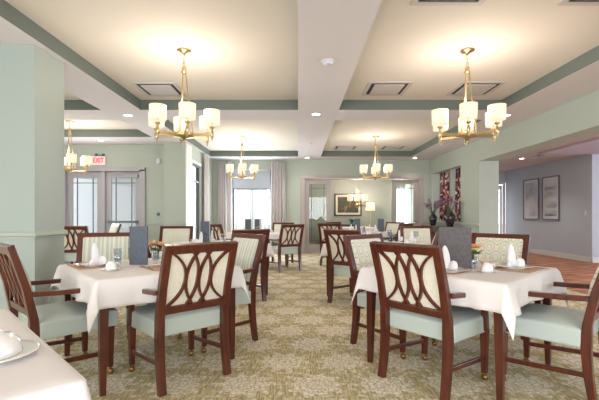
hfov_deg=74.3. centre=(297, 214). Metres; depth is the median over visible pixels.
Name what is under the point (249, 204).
sheer curtain
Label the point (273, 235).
tablecloth
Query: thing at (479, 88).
ceiling vent
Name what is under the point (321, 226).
armchair
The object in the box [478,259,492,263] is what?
sauce bowl
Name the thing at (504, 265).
plate
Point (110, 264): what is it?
coffee cup
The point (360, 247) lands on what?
cushion
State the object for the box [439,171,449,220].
drape
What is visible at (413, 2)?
ceiling vent
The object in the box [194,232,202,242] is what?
folded napkin
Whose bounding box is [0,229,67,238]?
trim
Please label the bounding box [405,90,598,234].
wall
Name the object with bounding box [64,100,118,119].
trim
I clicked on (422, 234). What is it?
armchair
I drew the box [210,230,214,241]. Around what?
folded napkin
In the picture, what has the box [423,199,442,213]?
bouquet
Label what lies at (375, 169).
chandelier
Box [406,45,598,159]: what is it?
ceiling beam
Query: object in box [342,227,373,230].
tablecloth
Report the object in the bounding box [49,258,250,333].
tablecloth
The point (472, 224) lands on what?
trim
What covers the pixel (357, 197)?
chandelier
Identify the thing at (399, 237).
folded napkin
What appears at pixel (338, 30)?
ceiling beam
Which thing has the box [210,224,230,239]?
armchair
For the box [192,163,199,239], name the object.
window
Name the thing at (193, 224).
paving
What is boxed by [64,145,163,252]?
wall
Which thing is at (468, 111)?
chandelier
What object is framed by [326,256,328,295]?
dining table
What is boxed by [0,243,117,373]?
armchair
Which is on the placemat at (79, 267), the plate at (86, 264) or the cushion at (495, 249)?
the plate at (86, 264)
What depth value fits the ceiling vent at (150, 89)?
5.70 m
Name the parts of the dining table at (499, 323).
leg, leg, leg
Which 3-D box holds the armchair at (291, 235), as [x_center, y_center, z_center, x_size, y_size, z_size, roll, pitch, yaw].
[-0.278,0.679,8.363,0.606,0.987,0.678,0,0,-34]
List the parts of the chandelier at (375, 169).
lamp shade, lamp shade, lamp shade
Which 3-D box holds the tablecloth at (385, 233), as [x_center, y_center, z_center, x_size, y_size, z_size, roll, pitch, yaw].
[1.617,0.569,9.855,1.214,0.315,1.208,0,0,40]
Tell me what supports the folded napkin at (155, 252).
on the tablecloth at (100, 289)
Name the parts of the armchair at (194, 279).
leg, armrest, leg, seat, leg, rail, panel, rail, leg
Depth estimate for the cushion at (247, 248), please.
3.78 m
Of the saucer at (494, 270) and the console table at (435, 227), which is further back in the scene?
the console table at (435, 227)
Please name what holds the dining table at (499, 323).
on the floor
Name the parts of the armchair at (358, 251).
leg, rail, seat, leg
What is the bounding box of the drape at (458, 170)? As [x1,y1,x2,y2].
[455,167,460,221]
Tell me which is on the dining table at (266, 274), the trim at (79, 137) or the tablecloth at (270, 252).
the tablecloth at (270, 252)
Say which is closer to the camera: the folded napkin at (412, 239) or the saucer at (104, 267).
the saucer at (104, 267)
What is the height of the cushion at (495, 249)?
0.395 m
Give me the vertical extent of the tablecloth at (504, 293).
0.315 m
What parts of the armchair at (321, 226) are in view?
leg, rail, panel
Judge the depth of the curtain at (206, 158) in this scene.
10.61 m
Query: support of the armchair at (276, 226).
on the floor
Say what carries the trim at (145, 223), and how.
attached to the wall at (146, 156)
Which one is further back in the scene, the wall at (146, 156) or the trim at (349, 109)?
the wall at (146, 156)
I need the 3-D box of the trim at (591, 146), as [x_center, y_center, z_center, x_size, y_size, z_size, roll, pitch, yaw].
[8.150,-1.502,2.830,4.500,0.035,13.660,0,0,0]
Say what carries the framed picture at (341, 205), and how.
attached to the wall at (378, 191)
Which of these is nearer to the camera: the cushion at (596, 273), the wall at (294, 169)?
the cushion at (596, 273)
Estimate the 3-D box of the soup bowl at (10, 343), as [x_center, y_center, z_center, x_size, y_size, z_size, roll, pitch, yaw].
[-0.885,0.369,1.135,0.156,0.066,0.156,0,0,0]
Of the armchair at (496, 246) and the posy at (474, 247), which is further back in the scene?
the armchair at (496, 246)
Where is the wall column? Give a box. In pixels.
[0,45,63,308]
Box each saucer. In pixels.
[100,267,122,270]
[476,269,498,272]
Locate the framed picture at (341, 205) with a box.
[334,194,361,215]
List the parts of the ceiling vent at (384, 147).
plate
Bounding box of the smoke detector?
[321,58,334,65]
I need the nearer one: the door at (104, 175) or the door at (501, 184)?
the door at (104, 175)
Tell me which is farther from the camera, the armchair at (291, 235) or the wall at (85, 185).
the wall at (85, 185)
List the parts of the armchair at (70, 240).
seat, rail, rail, panel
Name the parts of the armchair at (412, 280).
leg, rail, panel, rail, leg, seat, leg, armrest, leg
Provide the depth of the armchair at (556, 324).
2.54 m
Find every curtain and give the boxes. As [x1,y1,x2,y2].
[204,155,209,220]
[217,161,226,232]
[227,161,231,232]
[235,190,268,229]
[270,161,285,242]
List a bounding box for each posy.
[148,241,165,258]
[471,244,484,263]
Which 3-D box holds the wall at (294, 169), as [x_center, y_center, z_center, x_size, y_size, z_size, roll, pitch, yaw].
[0.720,-0.250,12.100,6.600,2.840,0.200,0,0,0]
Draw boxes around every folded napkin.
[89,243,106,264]
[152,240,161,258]
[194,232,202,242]
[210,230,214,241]
[398,230,402,240]
[409,231,416,243]
[442,245,457,270]
[507,244,524,266]
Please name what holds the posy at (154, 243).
in the bud vase
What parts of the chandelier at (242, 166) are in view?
lamp shade, lamp shade, lamp shade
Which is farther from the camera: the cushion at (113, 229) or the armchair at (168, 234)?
the cushion at (113, 229)
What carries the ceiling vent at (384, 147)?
in the ceiling at (240, 49)
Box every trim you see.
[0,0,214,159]
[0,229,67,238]
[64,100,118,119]
[64,130,163,144]
[141,100,297,119]
[145,223,185,224]
[185,143,201,225]
[210,151,297,159]
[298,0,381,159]
[320,151,410,159]
[335,100,501,119]
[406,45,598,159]
[429,222,479,225]
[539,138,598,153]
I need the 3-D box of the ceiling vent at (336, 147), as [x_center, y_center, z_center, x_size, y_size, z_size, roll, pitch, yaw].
[1.280,-1.819,10.700,0.620,0.019,0.620,0,0,0]
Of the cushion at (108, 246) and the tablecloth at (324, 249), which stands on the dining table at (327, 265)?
the tablecloth at (324, 249)
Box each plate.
[0,340,39,362]
[76,261,107,266]
[446,267,467,272]
[495,263,532,268]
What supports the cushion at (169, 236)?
on the armchair at (168, 234)
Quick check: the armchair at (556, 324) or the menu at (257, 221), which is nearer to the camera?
the armchair at (556, 324)
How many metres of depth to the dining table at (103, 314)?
2.55 m
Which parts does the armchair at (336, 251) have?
leg, panel, rail, rail, seat, leg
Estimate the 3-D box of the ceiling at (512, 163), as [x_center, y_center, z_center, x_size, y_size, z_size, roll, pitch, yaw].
[7.430,-1.575,4.950,5.940,0.110,17.900,0,0,0]
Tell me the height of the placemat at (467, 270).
0.002 m
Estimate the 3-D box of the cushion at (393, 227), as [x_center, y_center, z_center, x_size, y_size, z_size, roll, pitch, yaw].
[2.549,0.427,10.599,0.122,0.395,0.436,0,0,-41]
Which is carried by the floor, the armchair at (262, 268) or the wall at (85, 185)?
the armchair at (262, 268)
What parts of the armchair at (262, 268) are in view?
rail, leg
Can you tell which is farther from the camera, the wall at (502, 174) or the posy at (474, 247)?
the wall at (502, 174)
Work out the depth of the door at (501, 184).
13.77 m
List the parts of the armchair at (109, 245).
leg, rail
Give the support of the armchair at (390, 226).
on the floor
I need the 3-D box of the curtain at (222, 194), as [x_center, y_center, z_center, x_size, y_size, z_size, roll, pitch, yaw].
[-2.278,-0.230,11.858,0.284,2.760,0.096,0,0,0]
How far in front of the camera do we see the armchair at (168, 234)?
6.63 m
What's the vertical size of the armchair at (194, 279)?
0.987 m
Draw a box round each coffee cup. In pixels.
[105,261,119,268]
[481,262,494,270]
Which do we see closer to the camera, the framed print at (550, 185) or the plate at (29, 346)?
the plate at (29, 346)
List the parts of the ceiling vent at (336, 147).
plate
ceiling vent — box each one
[130,82,187,96]
[333,145,357,149]
[362,81,413,95]
[379,145,406,149]
[410,0,485,5]
[445,81,507,95]
[533,154,562,156]
[557,0,598,5]
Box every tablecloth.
[0,308,90,399]
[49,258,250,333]
[172,240,276,263]
[224,232,279,241]
[318,241,425,262]
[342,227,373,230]
[351,261,568,340]
[361,231,394,239]
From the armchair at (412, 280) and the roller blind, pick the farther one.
the roller blind
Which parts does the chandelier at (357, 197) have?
lamp shade, lamp shade, lamp shade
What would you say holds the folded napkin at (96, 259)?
on the plate at (86, 264)
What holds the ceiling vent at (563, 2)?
in the ceiling at (240, 49)
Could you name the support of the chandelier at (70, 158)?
hanging from the ceiling at (240, 49)
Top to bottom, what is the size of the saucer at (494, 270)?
0.016 m
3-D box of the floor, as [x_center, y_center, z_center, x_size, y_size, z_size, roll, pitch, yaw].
[1.200,1.220,5.600,18.400,0.100,19.200,0,0,0]
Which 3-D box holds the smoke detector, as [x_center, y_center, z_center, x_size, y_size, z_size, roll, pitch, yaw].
[0.325,-1.647,4.280,0.150,0.045,0.150,0,0,0]
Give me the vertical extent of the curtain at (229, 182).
2.760 m
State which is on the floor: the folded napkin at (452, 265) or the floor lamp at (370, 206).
the floor lamp at (370, 206)
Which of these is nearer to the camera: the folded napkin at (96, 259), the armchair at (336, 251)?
the folded napkin at (96, 259)
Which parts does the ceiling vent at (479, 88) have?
plate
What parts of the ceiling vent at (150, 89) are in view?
plate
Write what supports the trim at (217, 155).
attached to the wall at (294, 169)
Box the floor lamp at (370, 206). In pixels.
[365,202,374,210]
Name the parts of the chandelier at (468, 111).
lamp shade, lamp shade, arm, arm, rod, rod, lamp shade, arm, lamp shade, rod, arm, arm, lamp shade, lamp shade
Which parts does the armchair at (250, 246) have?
leg, seat, rail, armrest, leg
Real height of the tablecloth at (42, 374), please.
0.395 m
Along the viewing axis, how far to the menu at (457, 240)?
3.05 m
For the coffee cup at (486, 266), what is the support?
on the saucer at (494, 270)
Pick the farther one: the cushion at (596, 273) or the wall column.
the wall column
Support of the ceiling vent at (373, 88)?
in the ceiling at (240, 49)
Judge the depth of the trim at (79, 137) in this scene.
8.62 m
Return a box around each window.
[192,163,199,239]
[232,170,270,229]
[397,188,404,222]
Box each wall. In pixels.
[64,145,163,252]
[74,166,192,232]
[164,142,212,238]
[213,160,429,246]
[309,180,404,243]
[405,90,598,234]
[449,171,505,193]
[506,154,598,256]
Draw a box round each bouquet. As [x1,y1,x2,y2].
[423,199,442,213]
[440,196,458,211]
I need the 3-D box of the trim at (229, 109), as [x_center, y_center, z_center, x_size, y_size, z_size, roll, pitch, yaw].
[-1.250,-1.750,6.610,2.500,0.160,0.660,0,0,0]
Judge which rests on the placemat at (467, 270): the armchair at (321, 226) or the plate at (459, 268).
the plate at (459, 268)
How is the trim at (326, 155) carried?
attached to the wall at (294, 169)
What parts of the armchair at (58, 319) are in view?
rail, leg, rail, leg, armrest, armrest, seat, leg, leg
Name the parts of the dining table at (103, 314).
leg, leg, leg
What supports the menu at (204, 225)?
on the tablecloth at (270, 252)
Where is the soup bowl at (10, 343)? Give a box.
[0,329,22,359]
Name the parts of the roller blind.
rail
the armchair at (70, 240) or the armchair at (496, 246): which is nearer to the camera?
the armchair at (496, 246)
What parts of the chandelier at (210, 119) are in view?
lamp shade, lamp shade, arm, arm, lamp shade, rod, rod, arm, lamp shade, rod, arm, arm, lamp shade, lamp shade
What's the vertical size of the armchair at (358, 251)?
0.987 m
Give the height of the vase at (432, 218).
0.323 m
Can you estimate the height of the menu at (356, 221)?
0.315 m
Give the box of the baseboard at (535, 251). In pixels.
[529,249,598,262]
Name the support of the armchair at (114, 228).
on the floor
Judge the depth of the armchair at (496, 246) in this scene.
3.88 m
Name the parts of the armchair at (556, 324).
leg, leg, armrest, seat, armrest, leg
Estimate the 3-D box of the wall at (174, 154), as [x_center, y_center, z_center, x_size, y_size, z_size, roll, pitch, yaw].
[-2.825,-0.250,10.620,0.490,2.840,3.160,0,0,0]
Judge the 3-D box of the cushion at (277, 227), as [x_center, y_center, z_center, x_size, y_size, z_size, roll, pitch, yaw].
[-0.380,0.427,9.748,0.436,0.395,0.122,0,0,11]
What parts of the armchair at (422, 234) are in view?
leg, rail, leg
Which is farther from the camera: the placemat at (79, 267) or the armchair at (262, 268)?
the armchair at (262, 268)
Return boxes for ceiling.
[5,0,598,150]
[499,134,598,170]
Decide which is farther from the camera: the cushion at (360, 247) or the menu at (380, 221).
the menu at (380, 221)
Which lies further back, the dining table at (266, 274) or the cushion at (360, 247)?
the dining table at (266, 274)
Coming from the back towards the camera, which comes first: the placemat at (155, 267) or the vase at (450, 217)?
the vase at (450, 217)
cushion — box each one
[82,236,128,261]
[109,225,117,232]
[162,229,189,249]
[233,237,257,281]
[274,224,280,232]
[351,238,380,269]
[386,223,398,233]
[475,237,522,262]
[585,266,598,310]
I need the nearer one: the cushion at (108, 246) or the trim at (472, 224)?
the cushion at (108, 246)
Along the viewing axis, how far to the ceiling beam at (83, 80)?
4.90 m
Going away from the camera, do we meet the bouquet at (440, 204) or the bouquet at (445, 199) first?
the bouquet at (445, 199)
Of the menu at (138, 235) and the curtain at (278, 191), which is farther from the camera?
the curtain at (278, 191)
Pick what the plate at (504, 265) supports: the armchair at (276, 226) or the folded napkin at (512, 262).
the folded napkin at (512, 262)
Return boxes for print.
[338,197,357,212]
[523,178,538,219]
[542,175,559,219]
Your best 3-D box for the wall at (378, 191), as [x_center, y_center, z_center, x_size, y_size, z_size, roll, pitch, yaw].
[1.810,-0.250,14.900,4.420,2.840,0.200,0,0,0]
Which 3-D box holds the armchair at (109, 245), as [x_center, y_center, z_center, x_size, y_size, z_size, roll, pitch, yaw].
[-1.919,0.679,3.904,0.606,0.987,0.678,0,0,-20]
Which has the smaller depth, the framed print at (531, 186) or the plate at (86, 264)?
the plate at (86, 264)
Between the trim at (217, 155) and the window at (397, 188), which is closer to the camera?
the trim at (217, 155)
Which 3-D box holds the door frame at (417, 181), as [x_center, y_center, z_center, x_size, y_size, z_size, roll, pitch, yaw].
[1.945,-0.015,12.090,3.750,2.370,0.260,0,0,0]
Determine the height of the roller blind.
0.610 m
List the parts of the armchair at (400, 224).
leg, rail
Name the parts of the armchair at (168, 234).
leg, rail, leg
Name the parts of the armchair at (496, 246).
leg, rail, leg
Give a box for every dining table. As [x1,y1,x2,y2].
[63,288,235,396]
[265,257,267,294]
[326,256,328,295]
[367,291,551,399]
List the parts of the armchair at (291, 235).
leg, seat, leg, rail, panel, rail, leg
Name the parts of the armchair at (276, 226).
leg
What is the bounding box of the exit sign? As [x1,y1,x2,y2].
[92,154,105,164]
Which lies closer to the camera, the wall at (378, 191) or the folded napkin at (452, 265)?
the folded napkin at (452, 265)
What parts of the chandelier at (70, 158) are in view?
lamp shade, arm, lamp shade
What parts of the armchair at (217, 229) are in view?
panel, leg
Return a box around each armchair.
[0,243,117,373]
[64,226,88,262]
[70,232,134,344]
[109,223,121,232]
[126,241,237,396]
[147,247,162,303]
[150,226,193,252]
[177,233,265,352]
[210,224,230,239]
[231,229,269,300]
[268,224,304,272]
[270,222,293,262]
[318,223,340,265]
[323,229,365,308]
[343,233,436,358]
[369,241,491,399]
[383,222,403,240]
[383,223,412,241]
[400,226,433,244]
[431,230,437,244]
[467,233,530,339]
[505,266,598,399]
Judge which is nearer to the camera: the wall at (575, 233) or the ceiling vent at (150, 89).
the ceiling vent at (150, 89)
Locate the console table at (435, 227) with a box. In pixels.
[421,225,454,236]
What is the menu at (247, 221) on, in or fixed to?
on the tablecloth at (273, 235)
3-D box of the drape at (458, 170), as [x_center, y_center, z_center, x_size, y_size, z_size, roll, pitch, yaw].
[4.138,-0.520,10.158,0.083,1.380,0.482,0,0,0]
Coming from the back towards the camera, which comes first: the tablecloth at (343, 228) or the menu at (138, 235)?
the tablecloth at (343, 228)
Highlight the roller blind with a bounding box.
[233,169,269,189]
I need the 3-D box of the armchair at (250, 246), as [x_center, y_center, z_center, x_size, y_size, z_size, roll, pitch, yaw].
[-0.736,0.679,3.730,0.678,0.987,0.606,0,0,-41]
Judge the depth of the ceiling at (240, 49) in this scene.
4.34 m
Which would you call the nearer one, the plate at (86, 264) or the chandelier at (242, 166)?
the plate at (86, 264)
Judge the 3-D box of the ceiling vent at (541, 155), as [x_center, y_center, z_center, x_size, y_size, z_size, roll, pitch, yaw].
[6.350,-1.510,10.050,0.500,0.019,0.500,0,0,0]
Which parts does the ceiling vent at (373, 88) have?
plate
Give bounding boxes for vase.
[429,214,436,224]
[444,212,455,226]
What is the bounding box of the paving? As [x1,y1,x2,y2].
[193,224,505,237]
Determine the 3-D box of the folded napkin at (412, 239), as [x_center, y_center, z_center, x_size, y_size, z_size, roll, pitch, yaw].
[1.658,0.322,5.714,0.126,0.176,0.049,0,0,33]
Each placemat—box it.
[66,264,120,269]
[140,265,159,270]
[446,270,472,274]
[493,266,543,272]
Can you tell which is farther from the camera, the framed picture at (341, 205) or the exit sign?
the framed picture at (341, 205)
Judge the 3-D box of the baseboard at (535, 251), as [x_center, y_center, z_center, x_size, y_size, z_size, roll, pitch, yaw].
[8.790,1.105,11.675,3.220,0.130,4.050,0,0,0]
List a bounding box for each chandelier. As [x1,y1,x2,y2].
[64,120,91,172]
[148,47,219,145]
[226,135,257,180]
[347,182,367,207]
[360,136,392,180]
[431,47,505,145]
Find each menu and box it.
[129,226,147,264]
[200,221,209,242]
[245,219,250,228]
[255,219,260,228]
[354,219,359,229]
[378,219,383,231]
[438,227,470,268]
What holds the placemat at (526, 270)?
on the tablecloth at (504, 293)
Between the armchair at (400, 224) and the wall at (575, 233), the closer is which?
the armchair at (400, 224)
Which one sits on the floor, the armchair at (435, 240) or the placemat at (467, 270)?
the armchair at (435, 240)
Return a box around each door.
[64,167,145,263]
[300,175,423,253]
[499,182,504,233]
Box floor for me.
[43,253,598,399]

